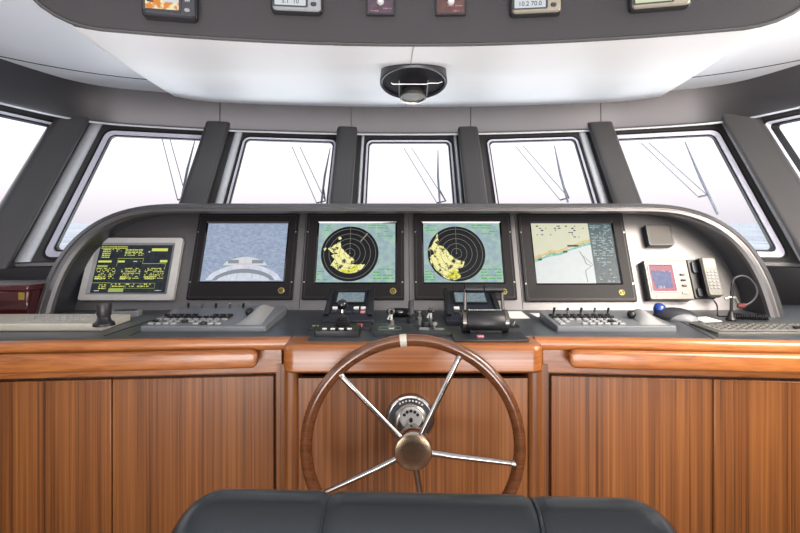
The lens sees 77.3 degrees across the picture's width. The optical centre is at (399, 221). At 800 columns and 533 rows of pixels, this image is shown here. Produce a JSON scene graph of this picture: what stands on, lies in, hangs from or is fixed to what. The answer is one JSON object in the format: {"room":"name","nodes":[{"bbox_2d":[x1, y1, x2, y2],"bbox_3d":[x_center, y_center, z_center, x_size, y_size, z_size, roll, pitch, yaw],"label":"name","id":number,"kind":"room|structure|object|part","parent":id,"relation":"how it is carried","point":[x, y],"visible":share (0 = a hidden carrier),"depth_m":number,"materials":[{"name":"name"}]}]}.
{"room":"control cabin","nodes":[
{"label":"control cabin","id":0,"kind":"room"},
{"bbox_2d":[0,117,89,268],"bbox_3d":[-1.966,-0.216,2.693,0.191,0.872,0.843,0,0,0],"label":"pillar","id":1,"kind":"structure","parent":0,"point":[29,191],"depth_m":2.64,"materials":[{"name":"grey metal"}]},
{"bbox_2d":[179,122,229,202],"bbox_3d":[-1.204,-0.216,2.995,0.163,0.872,0.803,0,0,0],"label":"pillar","id":2,"kind":"structure","parent":0,"point":[200,180],"depth_m":3.04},
{"bbox_2d":[329,127,356,202],"bbox_3d":[-0.366,-0.216,3.158,0.146,0.872,0.792,0,0,0],"label":"pillar","id":3,"kind":"structure","parent":0,"point":[341,191],"depth_m":3.20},
{"bbox_2d":[0,0,799,106],"bbox_3d":[0.047,-0.729,1.100,5.400,0.363,5.200,0,0,0],"label":"ceiling","id":4,"kind":"structure","parent":0,"point":[31,37],"depth_m":2.17,"materials":[{"name":"white paint"}]},
{"bbox_2d":[380,64,446,103],"bbox_3d":[0.055,-0.584,1.995,0.267,0.171,0.272,0,0,19],"label":"overhead compass","id":5,"kind":"object","parent":4,"relation":"attached to","point":[411,83],"visible":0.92,"depth_m":1.98,"materials":[{"name":"plastic"}]},
{"bbox_2d":[383,68,443,94],"bbox_3d":[0.054,-0.576,1.995,0.244,0.043,0.244,0,-13,0],"label":"bowl","id":6,"kind":"object","parent":5,"relation":"on","point":[396,81],"depth_m":1.97,"materials":[{"name":"black plastic"}]},
{"bbox_3d":[0.112,-0.695,2.459,3.170,0.290,2.083,0,0,0],"label":"soffit panel","id":7,"kind":"part","parent":4,"relation":"part of","materials":[{"name":"white paint"}]},
{"bbox_2d":[33,0,799,46],"bbox_3d":[0.064,-0.704,1.553,2.244,0.318,0.404,0,0,0],"label":"console","id":8,"kind":"object","parent":4,"relation":"attached to","point":[414,23],"visible":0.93,"depth_m":1.51,"materials":[{"name":"grey paint"}]},
{"bbox_2d":[142,0,198,23],"bbox_3d":[-0.669,-0.660,1.454,0.150,0.140,0.040,0,0,-12],"label":"display","id":9,"kind":"object","parent":8,"relation":"attached to","point":[182,11],"visible":1,"depth_m":1.44,"materials":[{"name":"black plastic"}]},
{"bbox_2d":[271,0,322,16],"bbox_3d":[-0.313,-0.693,1.516,0.153,0.120,0.035,0,0,-6],"label":"display","id":10,"kind":"object","parent":8,"relation":"attached to","point":[278,7],"visible":1,"depth_m":1.51,"materials":[{"name":"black plastic"}]},
{"bbox_2d":[366,0,394,16],"bbox_3d":[-0.060,-0.690,1.538,0.087,0.104,0.026,0,0,-2],"label":"switch panel","id":11,"kind":"object","parent":8,"relation":"attached to","point":[384,8],"visible":1,"depth_m":1.54,"materials":[{"name":"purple plastic"}]},
{"bbox_3d":[-0.060,-0.678,1.532,0.022,0.022,0.014,0,0,-2],"label":"rotary knob","id":12,"kind":"part","parent":11,"relation":"part of","materials":[{"name":"grey plastic"}]},
{"bbox_3d":[-0.060,-0.690,1.545,0.083,0.100,0.012,0,0,-2],"label":"panel plate","id":13,"kind":"part","parent":11,"relation":"part of","materials":[{"name":"plastic"}]},
{"bbox_2d":[435,0,465,16],"bbox_3d":[0.156,-0.690,1.538,0.093,0.104,0.026,0,0,2],"label":"switch panel","id":14,"kind":"object","parent":8,"relation":"attached to","point":[443,8],"visible":1,"depth_m":1.54,"materials":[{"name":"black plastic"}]},
{"bbox_3d":[0.157,-0.690,1.545,0.089,0.100,0.012,0,0,2],"label":"panel plate","id":15,"kind":"part","parent":14,"relation":"part of","materials":[{"name":"red plastic"}]},
{"bbox_3d":[0.156,-0.678,1.532,0.022,0.022,0.014,0,0,2],"label":"rotary knob","id":16,"kind":"part","parent":14,"relation":"part of","materials":[{"name":"grey plastic"}]},
{"bbox_2d":[509,0,561,17],"bbox_3d":[0.411,-0.687,1.515,0.153,0.120,0.035,0,0,6],"label":"display","id":17,"kind":"object","parent":8,"relation":"attached to","point":[517,8],"visible":1,"depth_m":1.50,"materials":[{"name":"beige plastic"}]},
{"bbox_2d":[628,0,690,13],"bbox_3d":[0.757,-0.680,1.458,0.165,0.120,0.035,0,0,12],"label":"display","id":18,"kind":"object","parent":8,"relation":"attached to","point":[634,6],"visible":1,"depth_m":1.45,"materials":[{"name":"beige plastic"}]},
{"bbox_2d":[0,267,799,375],"bbox_3d":[0.047,0.853,2.860,5.000,1.285,0.060,0,0,0],"label":"wall","id":19,"kind":"structure","parent":0,"point":[786,281],"depth_m":2.83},
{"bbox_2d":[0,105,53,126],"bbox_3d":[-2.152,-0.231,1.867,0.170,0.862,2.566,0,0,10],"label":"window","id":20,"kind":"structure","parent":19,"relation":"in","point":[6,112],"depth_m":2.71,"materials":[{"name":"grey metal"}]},
{"bbox_3d":[-2.151,-0.195,1.853,0.160,0.750,2.220,0,0,10],"label":"frame","id":21,"kind":"part","parent":20,"relation":"part of","materials":[{"name":"grey metal"}]},
{"bbox_2d":[13,123,202,261],"bbox_3d":[-1.584,-0.231,2.943,1.006,0.862,0.698,0,0,-18],"label":"window","id":22,"kind":"structure","parent":19,"relation":"in","point":[48,249],"depth_m":2.83,"materials":[{"name":"grey metal"}]},
{"bbox_2d":[162,139,194,200],"bbox_3d":[-1.424,-0.343,3.172,0.207,0.427,0.304,0,0,-17],"label":"windscreen wiper","id":23,"kind":"object","parent":22,"relation":"attached to","point":[190,157],"visible":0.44,"depth_m":3.18,"materials":[{"name":"metal"}]},
{"bbox_3d":[-1.458,-0.343,3.162,0.004,0.421,0.326,0,0,-41],"label":"wiper arm","id":24,"kind":"part","parent":23,"relation":"part of"},
{"bbox_3d":[-1.415,-0.351,3.182,0.004,0.410,0.320,0,0,-42],"label":"wiper arm","id":25,"kind":"part","parent":23,"relation":"part of"},
{"bbox_3d":[-1.355,-0.340,3.194,0.017,0.420,0.308,0,0,-8],"label":"wiper blade","id":26,"kind":"part","parent":23,"relation":"part of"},
{"bbox_2d":[208,132,335,202],"bbox_3d":[-0.791,-0.231,3.170,0.836,0.862,0.854,0,0,0],"label":"window","id":27,"kind":"structure","parent":19,"relation":"in","point":[246,137],"depth_m":3.26,"materials":[{"name":"grey metal"}]},
{"bbox_2d":[292,147,330,202],"bbox_3d":[-0.614,-0.320,3.365,0.272,0.406,0.315,0,0,0],"label":"windscreen wiper","id":28,"kind":"object","parent":27,"relation":"attached to","point":[325,172],"visible":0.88,"depth_m":3.33,"materials":[{"name":"metal"}]},
{"bbox_3d":[-0.642,-0.321,3.340,0.004,0.402,0.336,0,0,-40],"label":"wiper arm","id":29,"kind":"part","parent":28,"relation":"part of"},
{"bbox_3d":[-0.589,-0.329,3.356,0.004,0.390,0.330,0,0,-41],"label":"wiper arm","id":30,"kind":"part","parent":28,"relation":"part of"},
{"bbox_3d":[-0.503,-0.320,3.367,0.018,0.405,0.310,0,0,2],"label":"wiper blade","id":31,"kind":"part","parent":28,"relation":"part of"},
{"bbox_2d":[4,261,799,268],"bbox_3d":[0.047,0.215,0.778,5.436,0.030,4.565,0,0,0],"label":"trim","id":32,"kind":"structure","parent":19,"relation":"attached to","point":[37,263],"depth_m":2.52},
{"bbox_2d":[352,135,464,202],"bbox_3d":[0.047,-0.231,3.241,0.840,0.862,0.713,0,0,0],"label":"window","id":33,"kind":"structure","parent":19,"relation":"in","point":[369,140],"depth_m":3.39,"materials":[{"name":"black metal"}]},
{"bbox_2d":[404,148,445,202],"bbox_3d":[0.219,-0.322,3.437,0.195,0.408,0.400,0,0,-35],"label":"windscreen wiper","id":34,"kind":"object","parent":33,"relation":"attached to","point":[438,188],"visible":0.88,"depth_m":3.36,"materials":[{"name":"metal"}]},
{"bbox_3d":[0.190,-0.331,3.398,0.004,0.391,0.365,0,0,-36],"label":"wiper arm","id":35,"kind":"part","parent":34,"relation":"part of"},
{"bbox_3d":[0.259,-0.315,3.386,0.018,0.391,0.297,0,0,1],"label":"wiper blade","id":36,"kind":"part","parent":34,"relation":"part of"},
{"bbox_2d":[479,132,611,202],"bbox_3d":[0.898,-0.231,3.156,0.997,0.862,0.705,0,0,11],"label":"window","id":37,"kind":"structure","parent":19,"relation":"in","point":[486,141],"depth_m":3.27,"materials":[{"name":"black metal"}]},
{"bbox_2d":[515,146,568,202],"bbox_3d":[0.998,-0.326,3.350,0.193,0.410,0.436,0,0,-32],"label":"windscreen wiper","id":38,"kind":"object","parent":37,"relation":"attached to","point":[558,165],"visible":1,"depth_m":3.26,"materials":[{"name":"plastic"}]},
{"bbox_3d":[0.960,-0.340,3.312,0.004,0.380,0.387,0,0,-33],"label":"wiper arm","id":39,"kind":"part","parent":38,"relation":"part of"},
{"bbox_3d":[1.052,-0.322,3.280,0.018,0.402,0.304,0,0,1],"label":"wiper blade","id":40,"kind":"part","parent":38,"relation":"part of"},
{"bbox_2d":[615,123,799,261],"bbox_3d":[1.701,-0.231,2.950,0.748,0.862,0.960,0,0,0],"label":"window","id":41,"kind":"structure","parent":19,"relation":"in","point":[780,249],"depth_m":2.87,"materials":[{"name":"grey metal"}]},
{"bbox_2d":[641,142,718,214],"bbox_3d":[1.776,-0.282,3.109,0.177,0.480,0.497,0,0,-27],"label":"windscreen wiper","id":42,"kind":"object","parent":41,"relation":"attached to","point":[692,159],"visible":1,"depth_m":3.02,"materials":[{"name":"plastic"}]},
{"bbox_3d":[1.674,-0.334,3.120,0.004,0.376,0.385,0,0,-27],"label":"wiper arm","id":43,"kind":"part","parent":42,"relation":"part of"},
{"bbox_3d":[1.719,-0.338,3.108,0.004,0.362,0.378,0,0,-28],"label":"wiper arm","id":44,"kind":"part","parent":42,"relation":"part of"},
{"bbox_3d":[1.816,-0.278,3.027,0.016,0.473,0.354,0,0,1],"label":"wiper blade","id":45,"kind":"part","parent":42,"relation":"part of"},
{"bbox_2d":[761,109,799,176],"bbox_3d":[2.246,-0.231,1.867,0.176,0.862,2.567,0,0,-10],"label":"window","id":46,"kind":"structure","parent":19,"relation":"in","point":[773,122],"depth_m":2.75,"materials":[{"name":"black metal"}]},
{"bbox_2d":[0,59,799,134],"bbox_3d":[0.047,-0.730,1.033,5.160,0.260,5.073,0,0,0],"label":"trim","id":47,"kind":"structure","parent":0,"point":[21,87],"depth_m":3.22,"materials":[{"name":"grey plastic"}]},
{"bbox_2d":[458,127,487,202],"bbox_3d":[0.470,-0.216,3.158,0.146,0.872,0.792,0,0,0],"label":"pillar","id":48,"kind":"structure","parent":0,"point":[474,186],"depth_m":3.20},
{"bbox_2d":[588,122,641,202],"bbox_3d":[1.323,-0.216,2.995,0.163,0.872,0.803,0,0,0],"label":"pillar","id":49,"kind":"structure","parent":0,"point":[618,178],"depth_m":3.04,"materials":[{"name":"grey plastic"}]},
{"bbox_2d":[722,114,799,256],"bbox_3d":[2.045,-0.216,2.693,0.199,0.872,0.850,0,0,0],"label":"pillar","id":50,"kind":"structure","parent":0,"point":[773,172],"depth_m":2.70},
{"bbox_3d":[0.047,1.555,0.700,5.400,0.100,4.600,0,0,0],"label":"floor","id":51,"kind":"structure","parent":0,"visible":0},
{"bbox_2d":[0,349,283,532],"bbox_3d":[-1.460,0.986,2.046,2.025,1.038,0.565,0,0,-5],"label":"base cabinet","id":52,"kind":"object","parent":51,"relation":"on","point":[111,451],"depth_m":1.88,"materials":[{"name":"brown wood"}]},
{"bbox_3d":[-1.545,0.989,1.854,0.921,0.793,0.022,0,0,-5],"label":"door","id":53,"kind":"part","parent":52,"relation":"part of","materials":[{"name":"brown wood"}]},
{"bbox_3d":[-1.468,0.508,1.817,1.874,0.068,0.103,0,0,-5],"label":"grab rail","id":54,"kind":"part","parent":52,"relation":"part of","materials":[{"name":"brown wood"}]},
{"bbox_3d":[-0.784,0.989,1.915,0.600,0.793,0.022,0,0,-4],"label":"door","id":55,"kind":"part","parent":52,"relation":"part of","materials":[{"name":"brown wood"}]},
{"bbox_2d":[0,305,799,354],"bbox_3d":[0.047,0.459,2.171,5.000,0.052,0.899,0,0,0],"label":"countertop","id":56,"kind":"structure","parent":52,"relation":"on","point":[127,336],"depth_m":1.88,"materials":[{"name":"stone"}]},
{"bbox_2d":[0,280,45,313],"bbox_3d":[-1.883,0.360,2.360,0.410,0.148,0.210,0,0,0],"label":"wooden box","id":57,"kind":"object","parent":56,"relation":"on","point":[16,296],"visible":0.67,"depth_m":2.26,"materials":[{"name":"brown wood"}]},
{"bbox_3d":[-1.883,0.299,2.360,0.410,0.026,0.210,0,0,0],"label":"box lid","id":58,"kind":"part","parent":57,"relation":"part of","materials":[{"name":"brown wood"}]},
{"bbox_2d":[0,314,129,330],"bbox_3d":[-1.546,0.418,2.095,0.715,0.032,0.220,0,0,0],"label":"control box","id":59,"kind":"object","parent":56,"relation":"on","point":[8,322],"visible":1,"depth_m":2.04,"materials":[{"name":"beige plastic"}]},
{"bbox_2d":[92,301,115,327],"bbox_3d":[-1.158,0.359,1.956,0.080,0.090,0.080,0,0,0],"label":"joystick","id":60,"kind":"object","parent":59,"relation":"on","point":[103,309],"visible":1,"depth_m":1.94,"materials":[{"name":"black plastic"}]},
{"bbox_2d":[93,309,142,316],"bbox_3d":[-1.305,0.419,2.309,0.204,0.032,0.060,0,0,-9],"label":"remote","id":61,"kind":"object","parent":56,"relation":"on","point":[133,312],"visible":0.56,"depth_m":2.29,"materials":[{"name":"grey plastic"}]},
{"bbox_2d":[141,303,286,331],"bbox_3d":[-0.782,0.400,2.171,0.498,0.069,0.378,0,0,0],"label":"keyboard","id":62,"kind":"object","parent":56,"relation":"on","point":[188,318],"visible":1,"depth_m":2.08,"materials":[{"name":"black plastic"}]},
{"bbox_2d":[308,299,370,336],"bbox_3d":[-0.244,0.369,1.992,0.250,0.130,0.205,0,0,0],"label":"joystick","id":63,"kind":"object","parent":56,"relation":"on","point":[342,327],"visible":1,"depth_m":1.95,"materials":[{"name":"black plastic"}]},
{"bbox_3d":[-0.239,0.423,1.950,0.170,0.024,0.120,0,0,0],"label":"panel","id":64,"kind":"part","parent":63,"relation":"part of","materials":[{"name":"black plastic"}]},
{"bbox_3d":[-0.244,0.429,2.050,0.250,0.012,0.090,0,0,0],"label":"panel plate","id":65,"kind":"part","parent":63,"relation":"part of","materials":[{"name":"plastic"}]},
{"bbox_3d":[-0.227,0.325,1.970,0.042,0.042,0.042,0,0,0],"label":"ball knob","id":66,"kind":"part","parent":63,"relation":"part of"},
{"bbox_2d":[321,288,374,324],"bbox_3d":[-0.222,0.371,2.225,0.221,0.127,0.250,0,0,0],"label":"control panel","id":67,"kind":"object","parent":56,"relation":"on","point":[360,307],"visible":0.88,"depth_m":2.20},
{"bbox_2d":[387,308,394,322],"bbox_3d":[-0.038,0.405,2.176,0.029,0.058,0.030,0,0,-34],"label":"key","id":68,"kind":"object","parent":56,"relation":"on","point":[390,316],"visible":1,"depth_m":2.17,"materials":[{"name":"metal"}]},
{"bbox_2d":[386,308,407,316],"bbox_3d":[0.000,0.422,2.326,0.128,0.026,0.128,0,0,0],"label":"shallow dish","id":69,"kind":"object","parent":56,"relation":"on","point":[399,312],"visible":0.79,"depth_m":2.31,"materials":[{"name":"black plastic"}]},
{"bbox_2d":[35,203,784,316],"bbox_3d":[0.044,0.170,2.523,3.493,0.531,0.477,0,0,0],"label":"console","id":70,"kind":"object","parent":56,"relation":"on","point":[696,234],"visible":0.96,"depth_m":2.48,"materials":[{"name":"grey plastic"}]},
{"bbox_2d":[78,238,183,300],"bbox_3d":[-1.353,0.237,2.532,0.469,0.311,0.148,0,0,0],"label":"display","id":71,"kind":"object","parent":70,"relation":"attached to","point":[121,269],"visible":0.97,"depth_m":2.52,"materials":[{"name":"grey plastic"}]},
{"bbox_2d":[186,214,298,299],"bbox_3d":[-0.797,0.172,2.566,0.524,0.431,0.186,0,0,0],"label":"monitor","id":72,"kind":"object","parent":70,"relation":"attached to","point":[236,256],"visible":1,"depth_m":2.56,"materials":[{"name":"plastic"}]},
{"bbox_2d":[301,214,403,299],"bbox_3d":[-0.234,0.172,2.566,0.509,0.432,0.186,0,0,0],"label":"monitor","id":73,"kind":"object","parent":70,"relation":"attached to","point":[343,251],"visible":0.99,"depth_m":2.56,"materials":[{"name":"plastic"}]},
{"bbox_2d":[414,214,516,299],"bbox_3d":[0.327,0.172,2.566,0.509,0.431,0.186,0,0,0],"label":"monitor","id":74,"kind":"object","parent":70,"relation":"attached to","point":[452,251],"visible":0.94,"depth_m":2.57,"materials":[{"name":"plastic"}]},
{"bbox_2d":[517,214,637,301],"bbox_3d":[0.898,0.177,2.564,0.552,0.441,0.190,0,0,0],"label":"monitor","id":75,"kind":"object","parent":70,"relation":"attached to","point":[565,257],"visible":0.99,"depth_m":2.56,"materials":[{"name":"plastic"}]},
{"bbox_2d":[642,224,674,247],"bbox_3d":[1.337,0.073,2.590,0.131,0.123,0.085,0,0,0],"label":"loudspeaker","id":76,"kind":"object","parent":70,"relation":"on","point":[654,235],"visible":1,"depth_m":2.57,"materials":[{"name":"black plastic"}]},
{"bbox_2d":[648,226,672,243],"bbox_3d":[1.337,0.068,2.577,0.117,0.100,0.014,0,-22,0],"label":"speaker grille","id":77,"kind":"object","parent":76,"relation":"attached to","point":[656,234],"depth_m":2.57,"materials":[{"name":"grey plastic"}]},
{"bbox_2d":[638,260,693,301],"bbox_3d":[1.329,0.294,2.499,0.218,0.204,0.122,0,0,0],"label":"display","id":78,"kind":"object","parent":70,"relation":"attached to","point":[662,280],"visible":1,"depth_m":2.47,"materials":[{"name":"white plastic"}]},
{"bbox_2d":[686,260,714,298],"bbox_3d":[1.511,0.288,2.514,0.108,0.194,0.102,0,0,0],"label":"cradle","id":79,"kind":"object","parent":70,"relation":"attached to","point":[692,267],"visible":0.55,"depth_m":2.50,"materials":[{"name":"black plastic"}]},
{"bbox_2d":[690,262,698,273],"bbox_3d":[1.516,0.230,2.523,0.090,0.060,0.013,0,-22,0],"label":"cup","id":80,"kind":"object","parent":79,"relation":"on","point":[693,265],"depth_m":2.52,"materials":[{"name":"plastic"}]},
{"bbox_2d":[696,288,704,296],"bbox_3d":[1.516,0.349,2.476,0.090,0.044,0.013,0,-22,0],"label":"cup","id":81,"kind":"object","parent":79,"relation":"on","point":[699,291],"depth_m":2.47,"materials":[{"name":"plastic"}]},
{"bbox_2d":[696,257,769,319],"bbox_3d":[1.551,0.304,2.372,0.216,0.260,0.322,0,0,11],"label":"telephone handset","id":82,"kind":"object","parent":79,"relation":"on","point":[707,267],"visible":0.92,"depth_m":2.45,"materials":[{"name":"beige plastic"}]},
{"bbox_3d":[1.543,0.402,2.327,0.215,0.065,0.231,0,0,11],"label":"coiled cord","id":83,"kind":"part","parent":82,"relation":"part of","materials":[{"name":"black plastic"}]},
{"bbox_2d":[407,300,414,322],"bbox_3d":[0.048,0.386,2.164,0.034,0.096,0.034,0,0,0],"label":"stick","id":84,"kind":"object","parent":56,"relation":"on","point":[410,313],"visible":1,"depth_m":2.15,"materials":[{"name":"plastic"}]},
{"bbox_2d":[372,321,450,335],"bbox_3d":[0.045,0.418,1.975,0.300,0.034,0.150,0,0,0],"label":"panel","id":85,"kind":"object","parent":56,"relation":"on","point":[434,329],"visible":1,"depth_m":1.96,"materials":[{"name":"plastic"}]},
{"bbox_2d":[419,327,428,329],"bbox_3d":[0.095,0.419,1.965,0.040,0.008,0.020,0,0,0],"label":"rocker switch","id":86,"kind":"object","parent":85,"relation":"attached to","point":[420,328],"depth_m":1.96,"materials":[{"name":"grey plastic"}]},
{"bbox_3d":[0.105,0.412,2.015,0.036,0.022,0.036,0,0,0],"label":"push knob","id":87,"kind":"part","parent":85,"relation":"part of","materials":[{"name":"black plastic"}]},
{"bbox_3d":[0.140,0.412,2.005,0.028,0.022,0.028,0,0,0],"label":"dial knob","id":88,"kind":"part","parent":85,"relation":"part of","materials":[{"name":"metal"}]},
{"bbox_2d":[416,311,422,319],"bbox_3d":[0.087,0.417,2.242,0.032,0.036,0.032,0,0,0],"label":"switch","id":89,"kind":"object","parent":56,"relation":"on","point":[419,313],"visible":1,"depth_m":2.23,"materials":[{"name":"metal"}]},
{"bbox_2d":[426,307,433,320],"bbox_3d":[0.136,0.405,2.209,0.029,0.058,0.030,0,0,-34],"label":"key","id":90,"kind":"object","parent":56,"relation":"on","point":[429,308],"visible":1,"depth_m":2.21,"materials":[{"name":"metal"}]},
{"bbox_2d":[443,288,500,324],"bbox_3d":[0.318,0.371,2.225,0.251,0.127,0.250,0,0,0],"label":"display","id":91,"kind":"object","parent":56,"relation":"on","point":[453,299],"visible":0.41,"depth_m":2.22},
{"bbox_2d":[451,285,528,341],"bbox_3d":[0.333,0.341,1.903,0.275,0.187,0.177,0,0,0],"label":"throttle lever","id":92,"kind":"object","parent":56,"relation":"on","point":[476,325],"visible":1,"depth_m":1.90,"materials":[{"name":"plastic"}]},
{"bbox_3d":[0.253,0.320,1.954,0.017,0.115,0.035,0,0,19],"label":"lever arm","id":93,"kind":"part","parent":92,"relation":"part of"},
{"bbox_3d":[0.333,0.431,1.880,0.275,0.008,0.130,0,0,0],"label":"plate","id":94,"kind":"part","parent":92,"relation":"part of","materials":[{"name":"plastic"}]},
{"bbox_3d":[0.403,0.320,1.954,0.017,0.115,0.035,0,0,-19],"label":"lever arm","id":95,"kind":"part","parent":92,"relation":"part of"},
{"bbox_2d":[509,321,519,327],"bbox_3d":[0.468,0.422,2.071,0.050,0.025,0.030,0,0,0],"label":"switch","id":96,"kind":"object","parent":56,"relation":"on","point":[513,325],"visible":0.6,"depth_m":2.06,"materials":[{"name":"black plastic"}]},
{"bbox_2d":[508,311,528,317],"bbox_3d":[0.544,0.434,2.342,0.088,0.001,0.176,0,0,0],"label":"paper sheet","id":97,"kind":"object","parent":56,"relation":"on","point":[512,314],"visible":0.79,"depth_m":2.34,"materials":[{"name":"white paper"}]},
{"bbox_2d":[539,307,675,331],"bbox_3d":[0.861,0.402,2.111,0.476,0.066,0.258,0,0,0],"label":"control panel","id":98,"kind":"object","parent":56,"relation":"on","point":[636,320],"visible":1,"depth_m":2.04,"materials":[{"name":"grey plastic"}]},
{"bbox_2d":[653,303,698,321],"bbox_3d":[1.230,0.400,2.233,0.181,0.068,0.102,0,0,29],"label":"mouse","id":99,"kind":"object","parent":56,"relation":"on","point":[662,312],"visible":0.98,"depth_m":2.21,"materials":[{"name":"plastic"}]},
{"bbox_2d":[698,316,719,321],"bbox_3d":[1.362,0.434,2.229,0.092,0.001,0.130,0,0,0],"label":"paper sheet","id":100,"kind":"object","parent":56,"relation":"on","point":[703,319],"visible":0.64,"depth_m":2.22,"materials":[{"name":"white paper"}]},
{"bbox_2d":[724,275,757,320],"bbox_3d":[1.507,0.334,2.208,0.148,0.201,0.044,0,0,0],"label":"gooseneck microphone","id":101,"kind":"object","parent":56,"relation":"on","point":[730,317],"visible":1,"depth_m":2.20,"materials":[{"name":"grey metal"}]},
{"bbox_3d":[1.465,0.342,2.208,0.020,0.146,0.012,0,0,0],"label":"post","id":102,"kind":"part","parent":101,"relation":"part of","materials":[{"name":"black plastic"}]},
{"bbox_2d":[689,322,799,334],"bbox_3d":[1.577,0.429,2.030,0.700,0.012,0.200,0,0,0],"label":"keyboard","id":103,"kind":"object","parent":56,"relation":"on","point":[720,328],"visible":0.95,"depth_m":2.01,"materials":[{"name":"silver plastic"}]},
{"bbox_2d":[277,337,547,497],"bbox_3d":[0.047,0.961,1.881,1.040,1.048,0.227,0,0,0],"label":"base cabinet","id":104,"kind":"object","parent":51,"relation":"on","point":[471,417],"visible":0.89,"depth_m":1.81,"materials":[{"name":"brown wood"}]},
{"bbox_3d":[-0.393,1.012,1.855,0.052,0.946,0.120,0,0,0],"label":"corner post","id":105,"kind":"part","parent":104,"relation":"part of","materials":[{"name":"brown wood"}]},
{"bbox_2d":[386,393,434,437],"bbox_3d":[0.037,0.705,1.693,0.176,0.176,0.228,0,0,0],"label":"column","id":106,"kind":"structure","parent":104,"relation":"attached to","point":[407,409],"depth_m":1.77,"materials":[{"name":"silver metal"}]},
{"bbox_2d":[300,334,525,494],"bbox_3d":[0.041,0.711,1.575,0.715,0.715,0.071,0,0,0],"label":"steering wheel","id":107,"kind":"object","parent":106,"relation":"attached to","point":[413,450],"visible":0.84,"depth_m":1.56,"materials":[{"name":"brown wood"}]},
{"bbox_3d":[0.047,1.015,1.822,0.828,0.900,0.030,0,0,0],"label":"panel","id":108,"kind":"part","parent":104,"relation":"part of","materials":[{"name":"brown wood"}]},
{"bbox_3d":[0.487,1.012,1.855,0.052,0.946,0.120,0,0,0],"label":"corner post","id":109,"kind":"part","parent":104,"relation":"part of","materials":[{"name":"brown wood"}]},
{"bbox_2d":[171,489,677,532],"bbox_3d":[0.025,0.905,0.779,0.660,1.199,0.582,0,0,2],"label":"chair","id":110,"kind":"object","parent":51,"relation":"on","point":[222,510],"visible":1,"depth_m":0.53,"materials":[{"name":"black leather"}]},
{"bbox_3d":[0.034,0.617,0.550,0.230,0.622,0.124,0,0,2],"label":"backrest","id":111,"kind":"part","parent":110,"relation":"part of","materials":[{"name":"black leather"}]},
{"bbox_2d":[518,349,799,532],"bbox_3d":[1.554,0.986,2.046,2.025,1.038,0.565,0,0,5],"label":"base cabinet","id":112,"kind":"object","parent":51,"relation":"on","point":[709,451],"depth_m":1.89,"materials":[{"name":"brown wood"}]},
{"bbox_3d":[0.880,0.989,1.915,0.598,0.793,0.022,0,0,4],"label":"door","id":113,"kind":"part","parent":112,"relation":"part of","materials":[{"name":"brown wood"}]},
{"bbox_3d":[1.565,0.508,1.817,1.868,0.068,0.103,0,0,5],"label":"grab rail","id":114,"kind":"part","parent":112,"relation":"part of","materials":[{"name":"brown wood"}]},
{"bbox_3d":[1.639,0.989,1.854,0.921,0.793,0.022,0,0,5],"label":"door","id":115,"kind":"part","parent":112,"relation":"part of","materials":[{"name":"brown wood"}]},
{"label":"outside","id":116,"kind":"structure","parent":0,"visible":0},
{"bbox_2d":[59,223,769,249],"bbox_3d":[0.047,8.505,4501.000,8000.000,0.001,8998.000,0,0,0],"label":"sea","id":117,"kind":"structure","parent":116,"point":[751,232],"depth_m":369.83,"materials":[{"name":"liquid"}]}
]}

